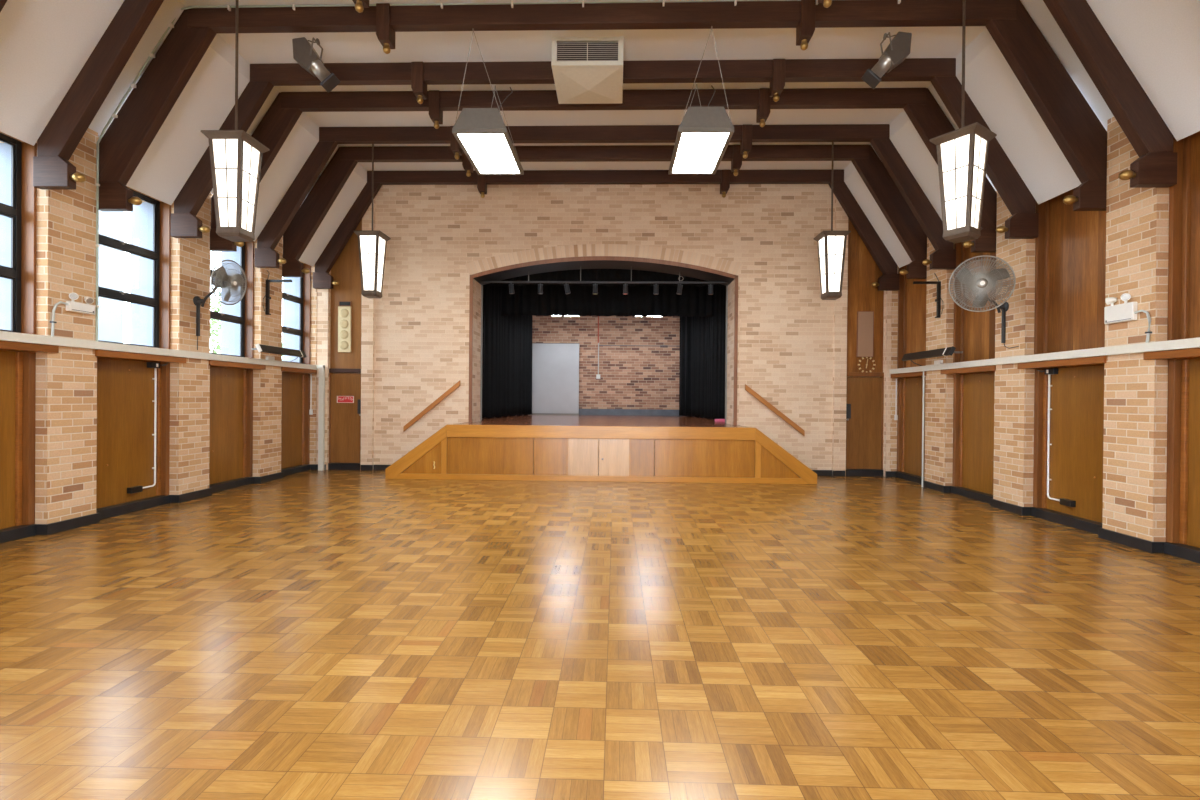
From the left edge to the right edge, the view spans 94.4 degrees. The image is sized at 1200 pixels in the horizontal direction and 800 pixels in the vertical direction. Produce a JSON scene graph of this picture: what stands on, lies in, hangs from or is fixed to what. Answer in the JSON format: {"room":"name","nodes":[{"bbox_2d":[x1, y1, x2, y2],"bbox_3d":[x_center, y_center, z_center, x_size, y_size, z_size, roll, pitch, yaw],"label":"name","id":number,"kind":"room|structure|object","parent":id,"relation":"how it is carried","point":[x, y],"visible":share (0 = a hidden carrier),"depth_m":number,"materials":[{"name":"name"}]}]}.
{"room":"community hall","nodes":[
{"label":"community hall","id":0,"kind":"room"},
{"bbox_2d":[0,143,299,361],"bbox_3d":[-6.381,-0.974,4.277,0.340,4.800,14.420,0,0,2],"label":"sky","id":1,"kind":"structure","parent":0,"point":[141,271],"depth_m":7.63,"materials":[{"name":"white"}]},
{"bbox_2d":[0,128,316,523],"bbox_3d":[-6.200,-0.944,3.599,0.620,4.750,15.660,0,0,2],"label":"brick pillar","id":2,"kind":"structure","parent":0,"point":[66,380],"depth_m":6.35,"materials":[{"name":"brick"}]},
{"bbox_2d":[0,133,36,334],"bbox_3d":[-6.013,-1.646,5.266,0.310,2.118,1.199,0,0,2],"label":"window","id":3,"kind":"structure","parent":2,"relation":"in","point":[22,211],"depth_m":5.83,"materials":[{"name":"brown wood"}]},
{"bbox_2d":[0,341,58,528],"bbox_3d":[-6.002,0.367,5.302,0.365,1.889,1.315,0,0,2],"label":"panel","id":4,"kind":"object","parent":2,"relation":"attached to","point":[17,359],"visible":1,"depth_m":5.76,"materials":[{"name":"brown wood"}]},
{"bbox_2d":[50,292,94,336],"bbox_3d":[-5.785,-0.924,6.113,0.103,0.505,0.470,0,0,2],"label":"emergency light","id":5,"kind":"object","parent":2,"relation":"attached to","point":[72,306],"visible":1,"depth_m":6.10,"materials":[{"name":"white plastic"}]},
{"bbox_2d":[98,188,170,348],"bbox_3d":[-5.964,-1.653,7.031,0.310,2.118,1.209,0,0,2],"label":"window","id":6,"kind":"structure","parent":2,"relation":"in","point":[160,255],"depth_m":7.57,"materials":[{"name":"black metal"}]},
{"bbox_2d":[95,350,185,508],"bbox_3d":[-5.953,0.359,7.066,0.365,1.889,1.325,0,0,2],"label":"panel","id":7,"kind":"object","parent":2,"relation":"attached to","point":[125,384],"visible":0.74,"depth_m":7.11,"materials":[{"name":"brown wood"}]},
{"bbox_2d":[127,362,167,493],"bbox_3d":[-5.952,0.344,7.322,0.119,1.695,0.506,0,0,2],"label":"conduit","id":8,"kind":"object","parent":7,"relation":"attached to","point":[155,365],"visible":1,"depth_m":7.48,"materials":[{"name":"white plastic"}]},
{"bbox_2d":[0,464,314,542],"bbox_3d":[-6.079,1.376,3.505,0.388,0.112,15.460,0,0,2],"label":"baseboard","id":9,"kind":"structure","parent":2,"relation":"attached to","point":[23,531],"depth_m":7.02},
{"bbox_2d":[0,331,317,369],"bbox_3d":[-5.865,-0.616,3.581,0.054,0.090,15.040,0,0,2],"label":"duct","id":10,"kind":"object","parent":2,"relation":"attached to","point":[4,335],"visible":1,"depth_m":6.82,"materials":[{"name":"white metal"}]},
{"bbox_2d":[266,356,274,360],"bbox_3d":[-5.701,-0.722,9.608,0.050,0.068,0.180,0,0,2],"label":"junction box","id":11,"kind":"object","parent":10,"relation":"on","point":[267,357],"visible":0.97,"depth_m":9.57,"materials":[{"name":"white plastic"}]},
{"bbox_2d":[251,344,306,361],"bbox_3d":[-5.571,-0.798,9.592,0.308,0.226,1.324,0,0,2],"label":"heater","id":12,"kind":"object","parent":10,"relation":"on","point":[261,348],"visible":1,"depth_m":9.47,"materials":[{"name":"black paint"}]},
{"bbox_2d":[193,260,246,349],"bbox_3d":[-5.427,-1.332,7.768,0.688,1.242,0.625,0,0,2],"label":"wall fan","id":13,"kind":"object","parent":2,"relation":"attached to","point":[222,280],"visible":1,"depth_m":7.76,"materials":[{"name":"metal"}]},
{"bbox_2d":[210,241,253,357],"bbox_3d":[-5.915,-1.661,8.803,0.310,2.118,1.174,0,0,2],"label":"window","id":14,"kind":"structure","parent":2,"relation":"in","point":[246,319],"depth_m":9.36,"materials":[{"name":"black metal"}]},
{"bbox_2d":[209,360,265,484],"bbox_3d":[-5.904,0.352,8.838,0.365,1.889,1.290,0,0,2],"label":"panel","id":15,"kind":"object","parent":2,"relation":"attached to","point":[231,383],"visible":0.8,"depth_m":8.96,"materials":[{"name":"brown wood"}]},
{"bbox_2d":[263,270,291,314],"bbox_3d":[-5.498,-1.841,9.484,0.438,0.764,0.140,0,0,2],"label":"wall bracket","id":16,"kind":"object","parent":2,"relation":"attached to","point":[267,310],"visible":1,"depth_m":9.50,"materials":[{"name":"black metal"}]},
{"bbox_2d":[282,254,310,363],"bbox_3d":[-5.867,-1.668,10.562,0.310,2.118,1.154,0,0,2],"label":"window","id":17,"kind":"structure","parent":2,"relation":"in","point":[303,332],"depth_m":11.11,"materials":[{"name":"black metal"}]},
{"bbox_2d":[281,367,316,468],"bbox_3d":[-5.857,0.345,10.554,0.365,1.889,1.183,0,0,2],"label":"panel","id":18,"kind":"object","parent":2,"relation":"attached to","point":[295,419],"visible":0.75,"depth_m":10.78,"materials":[{"name":"brown wood"}]},
{"bbox_2d":[309,374,312,414],"bbox_3d":[-5.772,-0.111,11.108,0.055,0.805,0.040,0,0,2],"label":"pipe","id":19,"kind":"object","parent":18,"relation":"attached to","point":[310,410],"visible":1,"depth_m":11.10,"materials":[{"name":"white plastic"}]},
{"bbox_2d":[0,470,1199,799],"bbox_3d":[-0.221,1.544,3.344,12.600,0.120,15.460,0,0,2],"label":"floor","id":20,"kind":"structure","parent":0,"point":[310,634],"depth_m":3.35,"materials":[{"name":"brown wood"}]},
{"bbox_2d":[316,365,324,470],"bbox_3d":[-5.567,0.356,11.067,0.135,2.095,0.075,0,0,2],"label":"post","id":21,"kind":"object","parent":20,"relation":"on","point":[321,389],"visible":1,"depth_m":11.05,"materials":[{"name":"white metal"}]},
{"bbox_2d":[385,422,816,483],"bbox_3d":[0.001,0.959,10.496,7.720,0.990,1.141,0,0,2],"label":"stage","id":22,"kind":"object","parent":20,"relation":"on","point":[686,453],"visible":1,"depth_m":9.94,"materials":[{"name":"brown wood"}]},
{"bbox_2d":[922,371,924,486],"bbox_3d":[5.593,0.503,9.621,0.027,2.005,0.028,0,0,2],"label":"pipe","id":23,"kind":"object","parent":20,"relation":"on","point":[923,371],"visible":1,"depth_m":9.61,"materials":[{"name":"white metal"}]},
{"bbox_2d":[0,0,1199,267],"bbox_3d":[-0.161,-3.564,3.371,11.900,2.005,15.560,0,0,2],"label":"ceiling","id":24,"kind":"structure","parent":0,"point":[45,45],"depth_m":6.93,"materials":[{"name":"beige paint"}]},
{"bbox_2d":[0,0,6,11],"bbox_3d":[-0.131,-3.309,4.552,11.480,2.322,0.180,0,0,2],"label":"roof frame","id":25,"kind":"object","parent":24,"relation":"attached to","point":[2,2],"visible":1,"depth_m":4.73,"materials":[{"name":"brown wood"}]},
{"bbox_2d":[201,0,269,241],"bbox_3d":[-3.977,-3.136,6.079,0.456,2.750,0.456,0,0,2],"label":"pendant lantern","id":26,"kind":"object","parent":24,"relation":"hanging from","point":[235,155],"visible":1,"depth_m":5.96,"materials":[{"name":"white glass"}]},
{"bbox_2d":[353,144,390,297],"bbox_3d":[-3.929,-3.151,9.599,0.456,2.750,0.456,0,0,2],"label":"pendant lantern","id":27,"kind":"object","parent":24,"relation":"hanging from","point":[372,243],"visible":0.87,"depth_m":9.47,"materials":[{"name":"white glass"}]},
{"bbox_2d":[551,37,623,103],"bbox_3d":[-0.144,-4.279,7.308,0.890,0.413,0.902,0,0,2],"label":"ceiling vent","id":28,"kind":"object","parent":24,"relation":"in","point":[587,72],"visible":1,"depth_m":6.94,"materials":[{"name":"beige metal"}]},
{"bbox_2d":[557,40,617,60],"bbox_3d":[-0.155,-4.312,6.886,0.760,0.250,0.057,0,0,2],"label":"grille","id":29,"kind":"object","parent":28,"relation":"attached to","point":[567,50],"depth_m":6.88,"materials":[{"name":"metal"}]},
{"bbox_2d":[99,0,1106,211],"bbox_3d":[-0.082,-3.317,6.316,11.480,2.322,0.180,0,0,2],"label":"roof frame","id":30,"kind":"object","parent":24,"relation":"attached to","point":[1069,118],"visible":0.98,"depth_m":6.26,"materials":[{"name":"brown wood"}]},
{"bbox_2d":[292,37,340,92],"bbox_3d":[-3.357,-3.981,6.587,0.493,0.591,0.234,0,0,2],"label":"spotlight","id":31,"kind":"object","parent":30,"relation":"hanging from","point":[305,55],"visible":1,"depth_m":6.50,"materials":[{"name":"grey metal"}]},
{"bbox_2d":[452,28,523,174],"bbox_3d":[-1.435,-3.741,7.158,0.660,1.045,1.598,0,0,2],"label":"fluorescent fixture","id":32,"kind":"object","parent":30,"relation":"hanging from","point":[482,134],"visible":1,"depth_m":6.95,"materials":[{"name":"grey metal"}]},
{"bbox_2d":[458,134,519,172],"bbox_3d":[-1.435,-3.238,7.324,0.558,0.034,1.188,0,0,2],"label":"diffuser","id":33,"kind":"object","parent":32,"relation":"attached to","point":[488,153],"depth_m":7.27,"materials":[{"name":"white plastic"}]},
{"bbox_2d":[95,0,900,340],"bbox_3d":[-0.639,-2.553,6.260,10.320,3.850,0.029,0,0,2],"label":"conduit","id":34,"kind":"object","parent":30,"relation":"attached to","point":[133,85],"visible":0.95,"depth_m":6.36,"materials":[{"name":"white plastic"}]},
{"bbox_2d":[668,26,733,173],"bbox_3d":[1.283,-3.718,7.083,0.660,1.045,1.598,0,0,2],"label":"fluorescent fixture","id":35,"kind":"object","parent":30,"relation":"hanging from","point":[704,134],"visible":1,"depth_m":6.87,"materials":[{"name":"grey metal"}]},
{"bbox_2d":[673,133,728,171],"bbox_3d":[1.284,-3.214,7.249,0.558,0.034,1.188,0,0,2],"label":"diffuser","id":36,"kind":"object","parent":35,"relation":"attached to","point":[694,152],"depth_m":7.18,"materials":[{"name":"white plastic"}]},
{"bbox_2d":[861,32,911,88],"bbox_3d":[3.295,-3.923,6.403,0.493,0.591,0.234,0,0,2],"label":"spotlight","id":37,"kind":"object","parent":30,"relation":"hanging from","point":[898,49],"visible":1,"depth_m":6.32,"materials":[{"name":"grey metal"}]},
{"bbox_2d":[210,88,996,252],"bbox_3d":[-0.033,-3.324,8.095,11.480,2.322,0.180,0,0,2],"label":"roof frame","id":38,"kind":"object","parent":24,"relation":"attached to","point":[922,109],"visible":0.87,"depth_m":8.03,"materials":[{"name":"brown wood"}]},
{"bbox_2d":[282,144,926,278],"bbox_3d":[0.016,-3.331,9.870,11.480,2.322,0.180,0,0,2],"label":"roof frame","id":39,"kind":"object","parent":24,"relation":"attached to","point":[869,166],"visible":0.94,"depth_m":9.81,"materials":[{"name":"brown wood"}]},
{"bbox_2d":[171,58,1038,238],"bbox_3d":[-0.052,-3.321,7.405,11.480,2.322,0.180,0,0,2],"label":"roof frame","id":40,"kind":"object","parent":24,"relation":"attached to","point":[1023,223],"visible":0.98,"depth_m":7.33,"materials":[{"name":"brown wood"}]},
{"bbox_2d":[33,0,1176,189],"bbox_3d":[-0.101,-3.314,5.631,11.480,2.322,0.180,0,0,2],"label":"roof frame","id":41,"kind":"object","parent":24,"relation":"attached to","point":[1133,110],"visible":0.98,"depth_m":5.54,"materials":[{"name":"brown wood"}]},
{"bbox_2d":[255,124,955,269],"bbox_3d":[-0.004,-3.328,9.150,11.480,2.322,0.180,0,0,2],"label":"roof frame","id":42,"kind":"object","parent":24,"relation":"attached to","point":[878,135],"visible":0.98,"depth_m":9.09,"materials":[{"name":"brown wood"}]},
{"bbox_2d":[313,169,898,290],"bbox_3d":[0.046,-3.336,10.929,11.480,2.322,0.180,0,0,2],"label":"roof frame","id":43,"kind":"object","parent":24,"relation":"attached to","point":[889,281],"visible":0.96,"depth_m":10.87,"materials":[{"name":"brown wood"}]},
{"bbox_2d":[814,142,850,299],"bbox_3d":[3.917,-3.083,9.383,0.456,2.750,0.456,0,0,2],"label":"pendant lantern","id":44,"kind":"object","parent":24,"relation":"hanging from","point":[831,244],"visible":0.88,"depth_m":9.26,"materials":[{"name":"white glass"}]},
{"bbox_2d":[929,0,996,243],"bbox_3d":[3.830,-3.068,5.864,0.456,2.750,0.456,0,0,-34],"label":"pendant lantern","id":45,"kind":"object","parent":24,"relation":"hanging from","point":[962,153],"visible":1,"depth_m":5.78,"materials":[{"name":"white glass"}]},
{"bbox_2d":[316,184,891,476],"bbox_3d":[0.013,-1.625,11.372,12.560,6.150,0.770,0,0,2],"label":"wall","id":46,"kind":"structure","parent":0,"point":[792,341],"depth_m":11.05,"materials":[{"name":"brick"}]},
{"bbox_2d":[329,219,361,462],"bbox_3d":[-5.095,-1.403,11.220,0.710,5.380,0.158,0,0,2],"label":"door","id":47,"kind":"structure","parent":46,"relation":"in","point":[345,367],"depth_m":11.22,"materials":[{"name":"brown wood"}]},
{"bbox_2d":[338,306,350,351],"bbox_3d":[-5.142,-1.429,11.208,0.251,0.906,0.046,0,0,2],"label":"wall speaker","id":48,"kind":"object","parent":47,"relation":"attached to","point":[344,312],"visible":1,"depth_m":11.19,"materials":[{"name":"beige fabric"}]},
{"bbox_2d":[338,301,351,305],"bbox_3d":[-5.146,-1.944,11.219,0.260,0.100,0.020,0,0,2],"label":"wall vent","id":49,"kind":"object","parent":47,"relation":"attached to","point":[341,303],"visible":1,"depth_m":11.22,"materials":[{"name":"black paint"}]},
{"bbox_2d":[403,381,459,431],"bbox_3d":[-3.349,0.122,11.104,1.125,1.036,0.114,0,0,2],"label":"handrail","id":50,"kind":"object","parent":46,"relation":"attached to","point":[454,387],"visible":1,"depth_m":11.05,"materials":[{"name":"brown wood"}]},
{"bbox_2d":[315,463,890,476],"bbox_3d":[-0.022,1.386,11.066,11.360,0.130,0.210,0,0,2],"label":"baseboard","id":51,"kind":"structure","parent":46,"relation":"attached to","point":[331,466],"depth_m":10.92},
{"bbox_2d":[469,256,737,424],"bbox_3d":[0.050,-1.193,11.043,5.330,3.320,0.029,0,0,2],"label":"edging","id":52,"kind":"object","parent":46,"relation":"attached to","point":[585,258],"visible":0.98,"depth_m":11.02,"materials":[{"name":"brown wood"}]},
{"bbox_2d":[473,261,733,285],"bbox_3d":[0.072,-2.605,11.402,5.200,0.380,0.700,0,0,2],"label":"lining","id":53,"kind":"object","parent":46,"relation":"attached to","point":[517,272],"visible":0.94,"depth_m":11.37,"materials":[{"name":"black paint"}]},
{"bbox_2d":[480,285,727,422],"bbox_3d":[0.067,-0.979,11.734,5.198,2.885,0.030,0,0,2],"label":"edging","id":54,"kind":"object","parent":46,"relation":"attached to","point":[481,285],"visible":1,"depth_m":11.67,"materials":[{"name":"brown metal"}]},
{"bbox_2d":[465,244,742,274],"bbox_3d":[0.064,-2.783,11.045,5.530,0.630,0.012,0,0,2],"label":"brick arch","id":55,"kind":"object","parent":46,"relation":"attached to","point":[582,250],"visible":1,"depth_m":11.04,"materials":[{"name":"beige brick"}]},
{"bbox_2d":[479,266,729,283],"bbox_3d":[0.069,-3.075,11.490,5.220,1.321,0.044,0,0,2],"label":"bar","id":56,"kind":"object","parent":46,"relation":"attached to","point":[528,281],"visible":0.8,"depth_m":11.47,"materials":[{"name":"grey metal"}]},
{"bbox_2d":[509,283,514,293],"bbox_3d":[-1.833,-2.318,11.546,0.116,0.229,0.115,1,0,44],"label":"spotlight","id":57,"kind":"object","parent":56,"relation":"hanging from","point":[511,286],"visible":1,"depth_m":11.51,"materials":[{"name":"grey metal"}]},
{"bbox_2d":[538,283,542,293],"bbox_3d":[-1.237,-2.314,11.529,0.108,0.224,0.110,0,0,2],"label":"spotlight","id":58,"kind":"object","parent":56,"relation":"hanging from","point":[540,286],"visible":1,"depth_m":11.49,"materials":[{"name":"grey metal"}]},
{"bbox_2d":[564,283,570,293],"bbox_3d":[-0.679,-2.309,11.514,0.144,0.231,0.110,0,0,2],"label":"spotlight","id":59,"kind":"object","parent":56,"relation":"hanging from","point":[566,286],"visible":1,"depth_m":11.47,"materials":[{"name":"grey metal"}]},
{"bbox_2d":[593,283,597,293],"bbox_3d":[-0.098,-2.304,11.498,0.108,0.224,0.110,0,0,2],"label":"spotlight","id":60,"kind":"object","parent":56,"relation":"hanging from","point":[595,286],"visible":1,"depth_m":11.46,"materials":[{"name":"grey metal"}]},
{"bbox_2d":[623,283,627,294],"bbox_3d":[0.527,-2.299,11.480,0.108,0.224,0.110,0,0,2],"label":"spotlight","id":61,"kind":"object","parent":56,"relation":"hanging from","point":[625,286],"visible":1,"depth_m":11.44,"materials":[{"name":"grey metal"}]},
{"bbox_2d":[653,283,658,294],"bbox_3d":[1.157,-2.293,11.463,0.108,0.224,0.110,0,0,2],"label":"spotlight","id":62,"kind":"object","parent":56,"relation":"hanging from","point":[656,287],"visible":1,"depth_m":11.42,"materials":[{"name":"grey metal"}]},
{"bbox_2d":[676,283,682,294],"bbox_3d":[1.640,-2.288,11.450,0.130,0.230,0.110,0,0,2],"label":"spotlight","id":63,"kind":"object","parent":56,"relation":"hanging from","point":[679,288],"visible":1,"depth_m":11.41,"materials":[{"name":"grey metal"}]},
{"bbox_2d":[708,283,712,294],"bbox_3d":[2.276,-2.284,11.432,0.108,0.224,0.110,0,0,2],"label":"spotlight","id":64,"kind":"object","parent":56,"relation":"hanging from","point":[710,287],"visible":1,"depth_m":11.39,"materials":[{"name":"grey metal"}]},
{"bbox_2d":[745,384,804,435],"bbox_3d":[3.421,0.196,10.917,1.160,1.005,0.114,0,0,2],"label":"handrail","id":65,"kind":"object","parent":46,"relation":"attached to","point":[776,411],"visible":1,"depth_m":10.86,"materials":[{"name":"brown wood"}]},
{"bbox_2d":[846,218,883,469],"bbox_3d":[5.195,-1.313,10.936,0.760,5.380,0.158,0,0,2],"label":"wood wall panel","id":66,"kind":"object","parent":46,"relation":"in","point":[865,390],"depth_m":10.94,"materials":[{"name":"brown wood"}]},
{"bbox_2d":[856,311,873,356],"bbox_3d":[5.208,-1.296,10.928,0.330,0.885,0.034,0,0,2],"label":"wall speaker","id":67,"kind":"object","parent":66,"relation":"attached to","point":[865,319],"visible":1,"depth_m":10.91,"materials":[{"name":"beige fabric"}]},
{"bbox_2d":[858,357,875,371],"bbox_3d":[5.250,-0.693,10.937,0.340,0.340,0.018,0,0,2],"label":"wall clock","id":68,"kind":"object","parent":66,"relation":"attached to","point":[862,357],"visible":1,"depth_m":10.93,"materials":[{"name":"gold metal"}]},
{"bbox_2d":[477,414,730,424],"bbox_3d":[0.128,0.500,13.835,9.900,0.080,5.539,0,0,2],"label":"floor","id":69,"kind":"structure","parent":0,"point":[610,419],"depth_m":13.05,"materials":[{"name":"brown wood"}]},
{"bbox_2d":[482,284,531,418],"bbox_3d":[-2.415,-1.673,14.219,0.300,4.221,3.477,1,0,16],"label":"stage curtain","id":70,"kind":"object","parent":69,"relation":"on","point":[507,340],"visible":0.62,"depth_m":14.15,"materials":[{"name":"black fabric"}]},
{"bbox_2d":[529,343,579,414],"bbox_3d":[-1.376,-0.624,16.442,1.530,2.120,0.070,0,0,2],"label":"display board","id":71,"kind":"object","parent":69,"relation":"on","point":[555,366],"visible":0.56,"depth_m":16.42,"materials":[{"name":"grey metal"}]},
{"bbox_2d":[679,285,725,419],"bbox_3d":[2.790,-1.628,14.115,0.356,4.221,3.557,0,0,-12],"label":"stage curtain","id":72,"kind":"object","parent":69,"relation":"on","point":[702,339],"visible":0.46,"depth_m":14.48,"materials":[{"name":"black fabric"}]},
{"bbox_2d":[715,419,724,421],"bbox_3d":[2.703,0.457,12.532,0.220,0.060,0.100,0,0,2],"label":"box","id":73,"kind":"object","parent":69,"relation":"on","point":[716,420],"visible":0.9,"depth_m":12.48,"materials":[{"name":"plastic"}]},
{"bbox_2d":[532,315,679,409],"bbox_3d":[0.223,-1.372,16.695,9.900,5.600,0.200,0,0,2],"label":"wall","id":74,"kind":"structure","parent":0,"point":[646,375],"depth_m":16.58,"materials":[{"name":"red brick"}]},
{"bbox_2d":[596,316,639,378],"bbox_3d":[1.927,-1.816,16.521,4.060,2.400,0.050,0,0,2],"label":"conduit","id":75,"kind":"object","parent":74,"relation":"attached to","point":[598,374],"visible":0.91,"depth_m":16.57,"materials":[{"name":"white plastic"}]},
{"bbox_2d":[579,409,681,415],"bbox_3d":[0.205,0.359,16.582,9.900,0.180,0.040,0,0,2],"label":"baseboard","id":76,"kind":"structure","parent":74,"relation":"attached to","point":[655,412],"depth_m":16.55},
{"bbox_2d":[890,117,1170,541],"bbox_3d":[5.775,-0.840,3.268,0.620,4.750,15.660,0,0,2],"label":"brick pillar","id":77,"kind":"structure","parent":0,"point":[1137,219],"depth_m":6.00,"materials":[{"name":"brick"}]},
{"bbox_2d":[891,371,925,476],"bbox_3d":[5.793,0.446,10.207,0.365,1.889,1.233,0,0,2],"label":"panel","id":78,"kind":"object","parent":77,"relation":"attached to","point":[910,385],"visible":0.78,"depth_m":10.48,"materials":[{"name":"brown wood"}]},
{"bbox_2d":[894,379,897,419],"bbox_3d":[5.750,-0.011,10.790,0.050,0.805,0.040,0,0,2],"label":"pipe","id":79,"kind":"object","parent":78,"relation":"attached to","point":[895,415],"visible":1,"depth_m":10.78,"materials":[{"name":"white plastic"}]},
{"bbox_2d":[897,264,926,368],"bbox_3d":[5.885,-1.562,10.212,0.215,2.115,1.201,0,0,2],"label":"panel","id":80,"kind":"object","parent":77,"relation":"attached to","point":[911,297],"visible":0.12,"depth_m":10.56,"materials":[{"name":"brown wood"}]},
{"bbox_2d":[913,273,942,317],"bbox_3d":[5.416,-1.745,9.207,0.438,0.762,0.190,0,0,2],"label":"wall bracket","id":81,"kind":"object","parent":77,"relation":"attached to","point":[938,300],"visible":1,"depth_m":9.19,"materials":[{"name":"black metal"}]},
{"bbox_2d":[902,346,962,365],"bbox_3d":[5.455,-0.701,9.093,0.338,0.226,1.414,0,0,2],"label":"heater","id":82,"kind":"object","parent":77,"relation":"attached to","point":[946,351],"visible":1,"depth_m":8.94,"materials":[{"name":"black paint"}]},
{"bbox_2d":[941,365,995,494],"bbox_3d":[5.745,0.454,8.479,0.365,1.889,1.285,0,0,2],"label":"panel","id":83,"kind":"object","parent":77,"relation":"attached to","point":[974,387],"visible":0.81,"depth_m":8.64,"materials":[{"name":"brown wood"}]},
{"bbox_2d":[953,240,995,362],"bbox_3d":[5.836,-1.554,8.441,0.215,2.115,1.166,0,0,2],"label":"panel","id":84,"kind":"object","parent":77,"relation":"attached to","point":[974,332],"visible":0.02,"depth_m":8.76,"materials":[{"name":"brown wood"}]},
{"bbox_2d":[948,255,1018,347],"bbox_3d":[5.197,-1.287,7.312,1.029,1.168,0.538,0,0,-20],"label":"wall fan","id":85,"kind":"object","parent":77,"relation":"attached to","point":[981,283],"visible":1,"depth_m":7.20,"materials":[{"name":"metal"}]},
{"bbox_2d":[889,337,1199,373],"bbox_3d":[5.434,-0.518,3.269,0.054,0.090,15.040,0,0,2],"label":"duct","id":86,"kind":"object","parent":77,"relation":"attached to","point":[1189,343],"visible":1,"depth_m":6.48,"materials":[{"name":"white metal"}]},
{"bbox_2d":[934,360,942,364],"bbox_3d":[5.602,-0.623,9.196,0.050,0.068,0.180,0,0,2],"label":"junction box","id":87,"kind":"object","parent":86,"relation":"on","point":[936,362],"visible":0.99,"depth_m":9.15,"materials":[{"name":"white plastic"}]},
{"bbox_2d":[891,471,1199,563],"bbox_3d":[5.608,1.478,3.182,0.388,0.112,15.460,0,0,2],"label":"baseboard","id":88,"kind":"structure","parent":77,"relation":"attached to","point":[1186,552],"depth_m":6.66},
{"bbox_2d":[1017,356,1105,522],"bbox_3d":[5.696,0.461,6.725,0.365,1.889,1.305,0,0,2],"label":"panel","id":89,"kind":"object","parent":77,"relation":"attached to","point":[1077,390],"visible":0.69,"depth_m":6.79,"materials":[{"name":"brown wood"}]},
{"bbox_2d":[1036,368,1075,506],"bbox_3d":[5.709,0.446,6.970,0.119,1.695,0.506,0,0,2],"label":"conduit","id":90,"kind":"object","parent":89,"relation":"attached to","point":[1071,503],"visible":1,"depth_m":7.12,"materials":[{"name":"white plastic"}]},
{"bbox_2d":[1034,187,1105,353],"bbox_3d":[5.788,-1.547,6.686,0.215,2.115,1.186,0,0,2],"label":"panel","id":91,"kind":"object","parent":77,"relation":"attached to","point":[1070,245],"visible":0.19,"depth_m":6.88,"materials":[{"name":"brown wood"}]},
{"bbox_2d":[1104,293,1151,342],"bbox_3d":[5.500,-0.842,5.806,0.101,0.542,0.502,0,0,2],"label":"emergency light","id":92,"kind":"object","parent":77,"relation":"attached to","point":[1124,312],"visible":1,"depth_m":5.82,"materials":[{"name":"white plastic"}]},
{"bbox_2d":[1143,348,1199,547],"bbox_3d":[5.648,0.468,4.965,0.365,1.889,1.305,0,0,2],"label":"panel","id":93,"kind":"object","parent":77,"relation":"attached to","point":[1183,406],"visible":1,"depth_m":5.42,"materials":[{"name":"brown wood"}]},
{"bbox_2d":[1167,131,1199,340],"bbox_3d":[5.739,-1.540,4.927,0.215,2.115,1.186,0,0,2],"label":"panel","id":94,"kind":"object","parent":77,"relation":"attached to","point":[1184,197],"visible":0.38,"depth_m":5.44,"materials":[{"name":"brown wood"}]},
{"bbox_3d":[0.156,-1.362,14.276,10.300,5.600,5.040,0,0,2],"label":"wall","id":95,"kind":"structure","parent":0,"visible":0},
{"bbox_2d":[489,269,724,286],"bbox_3d":[0.118,-3.190,12.338,6.702,1.326,0.090,0,0,2],"label":"curtain border","id":96,"kind":"object","parent":95,"relation":"hanging from","point":[586,274],"visible":0.09,"depth_m":12.34,"materials":[{"name":"black fabric"}]},
{"bbox_2d":[501,284,713,316],"bbox_3d":[0.166,-2.954,13.588,5.192,1.810,0.089,0,0,2],"label":"curtain border","id":97,"kind":"object","parent":95,"relation":"hanging from","point":[640,300],"visible":0.38,"depth_m":13.59,"materials":[{"name":"black fabric"}]},
{"label":"outside","id":98,"kind":"structure","parent":0,"visible":0},
{"bbox_3d":[-32.880,1.686,18.423,53.280,0.100,85.000,0,0,2],"label":"ground","id":99,"kind":"structure","parent":98,"visible":0},
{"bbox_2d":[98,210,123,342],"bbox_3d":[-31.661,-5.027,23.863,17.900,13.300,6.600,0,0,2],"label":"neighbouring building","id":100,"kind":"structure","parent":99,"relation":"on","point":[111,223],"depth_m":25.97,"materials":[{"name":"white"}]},
{"bbox_2d":[210,293,220,352],"bbox_3d":[-18.436,-1.766,26.475,4.695,6.995,4.676,0,0,2],"label":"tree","id":101,"kind":"object","parent":99,"relation":"on","point":[218,347],"visible":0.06,"depth_m":26.01,"materials":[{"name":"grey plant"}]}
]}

